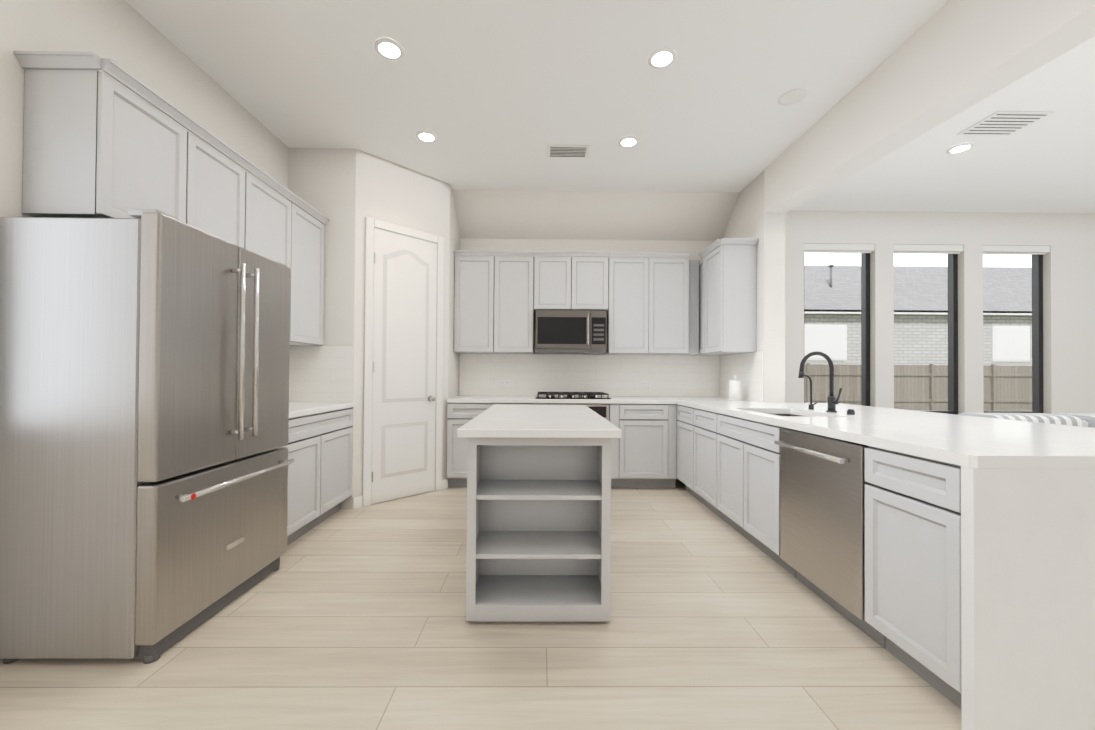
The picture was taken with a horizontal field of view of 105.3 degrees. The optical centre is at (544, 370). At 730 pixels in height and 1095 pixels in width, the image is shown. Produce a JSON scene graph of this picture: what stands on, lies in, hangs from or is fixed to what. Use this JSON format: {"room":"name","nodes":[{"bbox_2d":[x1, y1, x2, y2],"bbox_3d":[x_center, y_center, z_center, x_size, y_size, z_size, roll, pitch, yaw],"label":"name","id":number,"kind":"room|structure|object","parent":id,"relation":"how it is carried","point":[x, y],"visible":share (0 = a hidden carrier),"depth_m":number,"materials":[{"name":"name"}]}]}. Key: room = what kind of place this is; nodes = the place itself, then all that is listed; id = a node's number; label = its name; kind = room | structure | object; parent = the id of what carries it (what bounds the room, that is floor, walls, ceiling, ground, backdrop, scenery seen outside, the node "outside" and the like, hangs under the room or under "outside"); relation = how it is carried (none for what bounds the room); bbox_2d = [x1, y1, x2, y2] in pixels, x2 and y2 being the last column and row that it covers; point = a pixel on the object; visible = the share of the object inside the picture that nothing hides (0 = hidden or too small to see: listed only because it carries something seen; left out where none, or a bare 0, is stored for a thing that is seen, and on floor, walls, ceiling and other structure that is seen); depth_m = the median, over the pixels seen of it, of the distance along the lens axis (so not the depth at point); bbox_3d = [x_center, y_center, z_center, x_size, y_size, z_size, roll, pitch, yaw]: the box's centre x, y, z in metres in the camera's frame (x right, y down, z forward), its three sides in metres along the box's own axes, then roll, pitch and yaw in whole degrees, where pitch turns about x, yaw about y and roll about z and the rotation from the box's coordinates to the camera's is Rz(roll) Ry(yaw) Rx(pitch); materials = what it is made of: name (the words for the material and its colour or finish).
{"room":"kitchen","nodes":[
{"label":"kitchen","id":0,"kind":"room"},
{"bbox_2d":[0,0,288,216],"bbox_3d":[-2.263,-0.398,0.488,0.150,3.110,6.220,0,-1,-1],"label":"wall","id":1,"kind":"structure","parent":0,"point":[124,34],"depth_m":2.14,"materials":[{"name":"paint"}]},
{"bbox_2d":[22,69,244,247],"bbox_3d":[-2.036,-0.961,2.196,0.321,0.610,0.868,0,-1,-1],"label":"upper cabinet","id":2,"kind":"object","parent":1,"relation":"attached to","point":[97,144],"visible":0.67,"depth_m":1.81,"materials":[{"name":"grey wood"}]},
{"bbox_2d":[244,171,324,345],"bbox_3d":[-2.047,-0.737,3.115,0.321,1.040,0.970,0,-1,-1],"label":"upper cabinet","id":3,"kind":"object","parent":1,"relation":"attached to","point":[283,230],"visible":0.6,"depth_m":3.16,"materials":[{"name":"grey wood"}]},
{"bbox_2d":[14,51,329,224],"bbox_3d":[-2.022,-1.286,2.667,0.359,0.050,1.876,0,-1,-1],"label":"crown molding","id":4,"kind":"structure","parent":3,"relation":"on","point":[70,60],"depth_m":1.95,"materials":[{"name":"grey wood"}]},
{"bbox_2d":[289,346,352,401],"bbox_3d":[-1.928,0.026,3.067,0.574,0.483,1.059,0,-1,-1],"label":"tile backsplash","id":5,"kind":"structure","parent":1,"relation":"attached to","point":[320,373],"depth_m":3.59,"materials":[{"name":"white tile"}]},
{"bbox_2d":[288,148,459,508],"bbox_3d":[-1.676,-0.358,4.299,1.400,3.110,1.390,0,-1,-1],"label":"wall","id":6,"kind":"structure","parent":0,"point":[346,191],"depth_m":3.63,"materials":[{"name":"paint"}]},
{"bbox_2d":[353,479,447,508],"bbox_3d":[2.701,1.145,1.153,9.809,0.100,7.439,0,-1,-1],"label":"baseboard","id":7,"kind":"structure","parent":6,"relation":"attached to","point":[357,501],"depth_m":3.62,"materials":[{"name":"white wood"}]},
{"bbox_2d":[363,217,443,506],"bbox_3d":[-1.275,-0.074,3.908,0.083,2.539,0.780,0,-1,45],"label":"pantry door","id":8,"kind":"structure","parent":6,"relation":"in","point":[403,368],"depth_m":3.90,"materials":[{"name":"white wood"}]},
{"bbox_2d":[0,479,961,729],"bbox_3d":[2.656,1.234,1.117,10.320,0.080,7.810,0,-1,-1],"label":"floor","id":9,"kind":"structure","parent":0,"point":[348,619],"depth_m":1.73,"materials":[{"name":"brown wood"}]},
{"bbox_2d":[0,209,293,663],"bbox_3d":[-1.836,0.266,2.090,0.734,1.817,0.880,0,-1,-1],"label":"refrigerator","id":10,"kind":"object","parent":9,"relation":"on","point":[145,462],"visible":0.98,"depth_m":1.66,"materials":[{"name":"metal"}]},
{"bbox_2d":[283,408,352,545],"bbox_3d":[-1.926,0.747,3.058,0.580,0.872,1.055,0,-1,-1],"label":"base cabinet","id":11,"kind":"object","parent":9,"relation":"on","point":[319,446],"visible":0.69,"depth_m":3.03,"materials":[{"name":"white wood"}]},
{"bbox_2d":[289,402,353,417],"bbox_3d":[-1.922,0.288,3.064,0.588,0.040,1.057,0,-1,-1],"label":"countertop","id":12,"kind":"structure","parent":11,"relation":"on","point":[297,409],"depth_m":3.14,"materials":[{"name":"white stone"}]},
{"bbox_2d":[447,403,534,486],"bbox_3d":[-0.543,0.770,4.515,0.880,0.872,0.620,0,-1,-1],"label":"base cabinet","id":13,"kind":"object","parent":9,"relation":"on","point":[459,415],"visible":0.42,"depth_m":4.21,"materials":[{"name":"white wood"}]},
{"bbox_2d":[447,395,676,403],"bbox_3d":[0.178,0.316,4.533,2.318,0.040,0.643,0,-1,-1],"label":"countertop","id":14,"kind":"structure","parent":13,"relation":"on","point":[533,399],"depth_m":4.22,"materials":[{"name":"white stone"}]},
{"bbox_2d":[535,392,610,398],"bbox_3d":[0.298,0.270,4.556,0.780,0.052,0.524,0,-1,-1],"label":"cooktop","id":15,"kind":"object","parent":14,"relation":"in","point":[569,395],"visible":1,"depth_m":4.34,"materials":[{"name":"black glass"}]},
{"bbox_2d":[466,438,610,621],"bbox_3d":[-0.032,0.756,2.682,0.670,0.872,1.475,0,-1,-1],"label":"kitchen island","id":16,"kind":"object","parent":9,"relation":"on","point":[538,529],"visible":0.77,"depth_m":2.13,"materials":[{"name":"white wood"}]},
{"bbox_2d":[457,404,621,437],"bbox_3d":[-0.029,0.297,2.687,0.755,0.040,1.555,0,-1,-1],"label":"island countertop","id":17,"kind":"structure","parent":16,"relation":"on","point":[534,421],"depth_m":2.12,"materials":[{"name":"white stone"}]},
{"bbox_2d":[535,403,608,420],"bbox_3d":[0.278,0.775,4.492,0.751,0.872,0.682,0,-1,-1],"label":"oven","id":18,"kind":"object","parent":9,"relation":"on","point":[602,410],"visible":0.15,"depth_m":4.22,"materials":[{"name":"metal"}]},
{"bbox_2d":[609,404,677,487],"bbox_3d":[1.006,0.780,4.530,0.697,0.872,0.620,0,-1,-1],"label":"base cabinet","id":19,"kind":"object","parent":9,"relation":"on","point":[644,451],"visible":0.92,"depth_m":4.23,"materials":[{"name":"white wood"}]},
{"bbox_2d":[677,405,703,503],"bbox_3d":[1.655,0.780,4.013,0.620,0.872,0.458,0,-1,-1],"label":"base cabinet","id":20,"kind":"object","parent":9,"relation":"on","point":[685,438],"visible":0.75,"depth_m":4.00,"materials":[{"name":"white wood"}]},
{"bbox_2d":[693,408,771,523],"bbox_3d":[1.660,0.775,3.533,0.620,0.872,0.498,0,-1,-1],"label":"base cabinet","id":21,"kind":"object","parent":9,"relation":"on","point":[705,460],"visible":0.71,"depth_m":3.51,"materials":[{"name":"white wood"}]},
{"bbox_2d":[717,413,795,577],"bbox_3d":[1.667,0.769,2.853,0.620,0.872,0.858,0,-1,-1],"label":"base cabinet","id":22,"kind":"object","parent":9,"relation":"on","point":[748,477],"visible":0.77,"depth_m":2.76,"materials":[{"name":"white wood"}]},
{"bbox_2d":[774,428,885,647],"bbox_3d":[1.635,0.763,2.108,0.667,0.868,0.615,0,-1,-1],"label":"dishwasher","id":23,"kind":"object","parent":9,"relation":"on","point":[822,515],"visible":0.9,"depth_m":2.02,"materials":[{"name":"silver metal"}]},
{"bbox_2d":[663,397,1094,729],"bbox_3d":[2.049,0.752,3.103,1.400,0.915,3.531,0,-1,-1],"label":"countertop","id":24,"kind":"structure","parent":9,"relation":"on","point":[1027,575],"depth_m":1.34,"materials":[{"name":"white stone"}]},
{"bbox_2d":[727,375,741,400],"bbox_3d":[1.922,0.175,4.215,0.140,0.256,0.140,0,-1,-1],"label":"paper towel","id":25,"kind":"object","parent":24,"relation":"on","point":[734,389],"visible":1,"depth_m":4.17,"materials":[{"name":"white paper"}]},
{"bbox_2d":[766,413,807,416],"bbox_3d":[1.688,0.421,2.910,0.450,0.180,0.660,0,-1,-1],"label":"sink","id":26,"kind":"object","parent":24,"relation":"in","point":[791,415],"visible":0.04,"depth_m":3.24,"materials":[{"name":"silver metal"}]},
{"bbox_2d":[798,374,816,409],"bbox_3d":[1.970,0.162,3.132,0.132,0.262,0.042,0,-1,-1],"label":"tap","id":27,"kind":"object","parent":24,"relation":"on","point":[810,406],"visible":0.79,"depth_m":3.13,"materials":[{"name":"black metal"}]},
{"bbox_2d":[799,351,841,412],"bbox_3d":[1.907,0.079,2.893,0.261,0.423,0.109,0,-1,-1],"label":"faucet","id":28,"kind":"object","parent":24,"relation":"on","point":[832,402],"visible":1,"depth_m":2.90,"materials":[{"name":"metal"}]},
{"bbox_2d":[847,409,854,414],"bbox_3d":[2.006,0.272,2.735,0.044,0.036,0.044,0,-1,-1],"label":"switch","id":29,"kind":"object","parent":24,"relation":"on","point":[850,411],"visible":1,"depth_m":2.72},
{"bbox_2d":[865,446,961,709],"bbox_3d":[1.679,0.757,1.585,0.620,0.872,0.415,0,-1,-1],"label":"base cabinet","id":30,"kind":"object","parent":9,"relation":"on","point":[913,559],"visible":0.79,"depth_m":1.55,"materials":[{"name":"white wood"}]},
{"bbox_2d":[958,413,1094,427],"bbox_3d":[4.197,0.778,3.332,2.500,0.895,0.900,0,-1,-1],"label":"sofa","id":31,"kind":"object","parent":9,"relation":"on","point":[1080,419],"visible":0.12,"depth_m":2.97,"materials":[{"name":"fabric"}]},
{"bbox_2d":[452,189,739,240],"bbox_3d":[0.550,-1.710,4.649,3.040,0.370,0.460,0,-1,-1],"label":"ceiling","id":32,"kind":"structure","parent":0,"point":[589,215],"depth_m":4.63,"materials":[{"name":"paint"}]},
{"bbox_2d":[125,0,1094,212],"bbox_3d":[2.676,-1.965,1.148,10.320,0.100,7.810,0,-1,-1],"label":"ceiling","id":33,"kind":"structure","parent":0,"point":[496,94],"depth_m":2.87,"materials":[{"name":"white paint"}]},
{"bbox_2d":[374,38,403,60],"bbox_3d":[-0.928,-1.921,2.506,0.170,0.008,0.170,0,-1,-1],"label":"recessed light","id":34,"kind":"object","parent":33,"relation":"in","point":[389,49],"visible":1,"depth_m":2.50,"materials":[{"name":"white plastic"}]},
{"bbox_2d":[416,130,436,142],"bbox_3d":[-0.963,-1.912,3.426,0.170,0.008,0.170,0,-1,-1],"label":"recessed light","id":35,"kind":"object","parent":33,"relation":"in","point":[427,136],"visible":1,"depth_m":3.41,"materials":[{"name":"white plastic"}]},
{"bbox_2d":[547,145,589,157],"bbox_3d":[0.206,-1.902,3.638,0.360,0.010,0.200,0,-1,-1],"label":"ceiling vent","id":36,"kind":"object","parent":33,"relation":"in","point":[567,151],"visible":1,"depth_m":3.63,"materials":[{"name":"white metal"}]},
{"bbox_2d":[618,136,638,147],"bbox_3d":[0.703,-1.901,3.482,0.170,0.008,0.170,0,-1,-1],"label":"recessed light","id":37,"kind":"object","parent":33,"relation":"in","point":[628,141],"visible":1,"depth_m":3.47,"materials":[{"name":"white plastic"}]},
{"bbox_2d":[648,47,675,68],"bbox_3d":[0.722,-1.909,2.563,0.170,0.008,0.170,0,-1,-1],"label":"recessed light","id":38,"kind":"object","parent":33,"relation":"in","point":[663,57],"visible":1,"depth_m":2.56,"materials":[{"name":"white plastic"}]},
{"bbox_2d":[778,89,806,104],"bbox_3d":[1.728,-1.900,2.913,0.170,0.008,0.170,0,-1,-1],"label":"ceiling speaker","id":39,"kind":"object","parent":33,"relation":"in","point":[791,97],"visible":1,"depth_m":2.90},
{"bbox_2d":[946,143,973,153],"bbox_3d":[3.532,-1.882,3.551,0.170,0.008,0.170,0,-1,-1],"label":"recessed light","id":40,"kind":"object","parent":33,"relation":"in","point":[959,148],"visible":0.98,"depth_m":3.54,"materials":[{"name":"white plastic"}]},
{"bbox_2d":[957,111,1053,135],"bbox_3d":[3.516,-1.885,3.200,0.420,0.010,0.300,0,-1,-1],"label":"ceiling vent","id":41,"kind":"object","parent":33,"relation":"in","point":[1002,123],"visible":1,"depth_m":3.19,"materials":[{"name":"white metal"}]},
{"bbox_2d":[722,171,784,402],"bbox_3d":[2.163,-0.332,4.407,0.200,3.110,0.950,0,-1,-1],"label":"wall","id":42,"kind":"structure","parent":0,"point":[749,218],"depth_m":3.94,"materials":[{"name":"paint"}]},
{"bbox_2d":[696,245,756,354],"bbox_3d":[1.888,-0.699,4.467,0.346,1.040,0.808,0,-1,-1],"label":"upper cabinet","id":43,"kind":"object","parent":42,"relation":"attached to","point":[727,299],"visible":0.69,"depth_m":4.07,"materials":[{"name":"grey wood"}]},
{"bbox_2d":[719,351,762,401],"bbox_3d":[2.054,0.064,4.402,0.011,0.483,0.930,0,-1,-1],"label":"tile backsplash","id":44,"kind":"structure","parent":42,"relation":"attached to","point":[748,367],"depth_m":4.28,"materials":[{"name":"white tile"}]},
{"bbox_2d":[459,210,1094,420],"bbox_3d":[3.303,-0.320,4.969,8.570,3.110,0.150,0,-1,-1],"label":"wall","id":45,"kind":"structure","parent":0,"point":[1068,320],"depth_m":4.92,"materials":[{"name":"paint"}]},
{"bbox_2d":[454,256,533,353],"bbox_3d":[-0.545,-0.712,4.681,0.860,1.040,0.345,0,-1,-1],"label":"upper cabinet","id":46,"kind":"object","parent":45,"relation":"attached to","point":[493,305],"visible":0.98,"depth_m":4.52,"materials":[{"name":"grey wood"}]},
{"bbox_2d":[534,257,607,313],"bbox_3d":[0.291,-0.939,4.687,0.806,0.575,0.355,0,-1,-1],"label":"upper cabinet","id":47,"kind":"object","parent":45,"relation":"attached to","point":[570,283],"visible":1,"depth_m":4.52,"materials":[{"name":"grey wood"}]},
{"bbox_2d":[535,310,606,353],"bbox_3d":[0.286,-0.416,4.633,0.760,0.447,0.456,0,-1,-1],"label":"microwave","id":48,"kind":"object","parent":47,"relation":"attached to","point":[571,331],"visible":1,"depth_m":4.45,"materials":[{"name":"silver metal"}]},
{"bbox_2d":[459,354,718,396],"bbox_3d":[0.535,0.059,4.857,3.030,0.483,0.009,0,-1,-1],"label":"tile backsplash","id":49,"kind":"structure","parent":45,"relation":"attached to","point":[626,375],"depth_m":4.85,"materials":[{"name":"white tile"}]},
{"bbox_2d":[500,380,509,386],"bbox_3d":[-0.454,0.150,4.837,0.120,0.080,0.008,0,-1,-1],"label":"electrical outlet","id":50,"kind":"object","parent":49,"relation":"attached to","point":[504,383],"visible":1,"depth_m":4.83,"materials":[{"name":"white plastic"}]},
{"bbox_2d":[641,381,650,387],"bbox_3d":[1.185,0.161,4.853,0.120,0.080,0.008,0,-1,-1],"label":"electrical outlet","id":51,"kind":"object","parent":49,"relation":"attached to","point":[645,384],"visible":1,"depth_m":4.85,"materials":[{"name":"white plastic"}]},
{"bbox_2d":[603,258,698,354],"bbox_3d":[1.201,-0.701,4.699,1.012,1.040,0.345,0,-1,-1],"label":"upper cabinet","id":52,"kind":"object","parent":45,"relation":"attached to","point":[653,306],"visible":0.98,"depth_m":4.53,"materials":[{"name":"grey wood"}]},
{"bbox_2d":[454,238,758,257],"bbox_3d":[0.550,-1.254,4.282,3.036,0.050,0.526,0,-1,-1],"label":"crown molding","id":53,"kind":"structure","parent":52,"relation":"on","point":[726,241],"depth_m":4.49,"materials":[{"name":"grey wood"}]},
{"bbox_2d":[804,253,869,405],"bbox_3d":[3.461,-0.478,5.010,0.843,2.018,0.070,0,-1,-1],"label":"window","id":54,"kind":"structure","parent":45,"relation":"in","point":[865,328],"depth_m":5.00,"materials":[{"name":"clear glass"}]},
{"bbox_2d":[804,243,874,252],"bbox_3d":[3.468,-1.441,4.946,0.839,0.092,0.072,0,-1,-1],"label":"window blind","id":55,"kind":"object","parent":45,"relation":"attached to","point":[839,248],"visible":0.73,"depth_m":4.91,"materials":[{"name":"white"}]},
{"bbox_2d":[894,254,957,414],"bbox_3d":[4.518,-0.471,5.020,0.838,2.018,0.070,0,-1,-1],"label":"window","id":56,"kind":"structure","parent":45,"relation":"in","point":[952,330],"depth_m":5.01,"materials":[{"name":"clear glass"}]},
{"bbox_2d":[894,244,962,253],"bbox_3d":[4.525,-1.434,4.956,0.834,0.092,0.072,0,-1,-1],"label":"window blind","id":57,"kind":"object","parent":45,"relation":"attached to","point":[929,249],"visible":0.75,"depth_m":4.92,"materials":[{"name":"white"}]},
{"bbox_2d":[983,255,1043,412],"bbox_3d":[5.563,-0.464,5.031,0.808,2.018,0.070,0,-1,-1],"label":"window","id":58,"kind":"structure","parent":45,"relation":"in","point":[1037,340],"depth_m":5.02,"materials":[{"name":"clear glass"}]},
{"bbox_2d":[983,245,1049,254],"bbox_3d":[5.570,-1.427,4.967,0.804,0.092,0.072,0,-1,-1],"label":"window blind","id":59,"kind":"object","parent":45,"relation":"attached to","point":[1013,249],"visible":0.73,"depth_m":4.93,"materials":[{"name":"white"}]},
{"bbox_2d":[764,0,1094,212],"bbox_3d":[2.208,-1.556,0.689,0.200,0.732,6.510,0,-1,-1],"label":"header beam","id":60,"kind":"structure","parent":0,"point":[949,59],"depth_m":2.29,"materials":[{"name":"white paint"}]},
{"label":"outside","id":61,"kind":"structure","parent":0,"visible":0},
{"bbox_3d":[12.198,1.957,32.614,65.000,0.200,54.980,0,-1,-1],"label":"ground","id":62,"kind":"structure","parent":61,"visible":0},
{"bbox_2d":[804,363,1031,410],"bbox_3d":[15.620,0.742,16.128,51.500,1.960,0.160,0,-1,-1],"label":"fence","id":63,"kind":"object","parent":62,"relation":"on","point":[914,372],"depth_m":16.13,"materials":[{"name":"brown wood"}]},
{"bbox_2d":[804,264,1031,365],"bbox_3d":[16.790,-2.374,26.240,47.000,8.400,9.100,0,-1,-1],"label":"house","id":64,"kind":"structure","parent":62,"relation":"on","point":[1012,280],"depth_m":22.23,"materials":[{"name":"white"}]}
]}

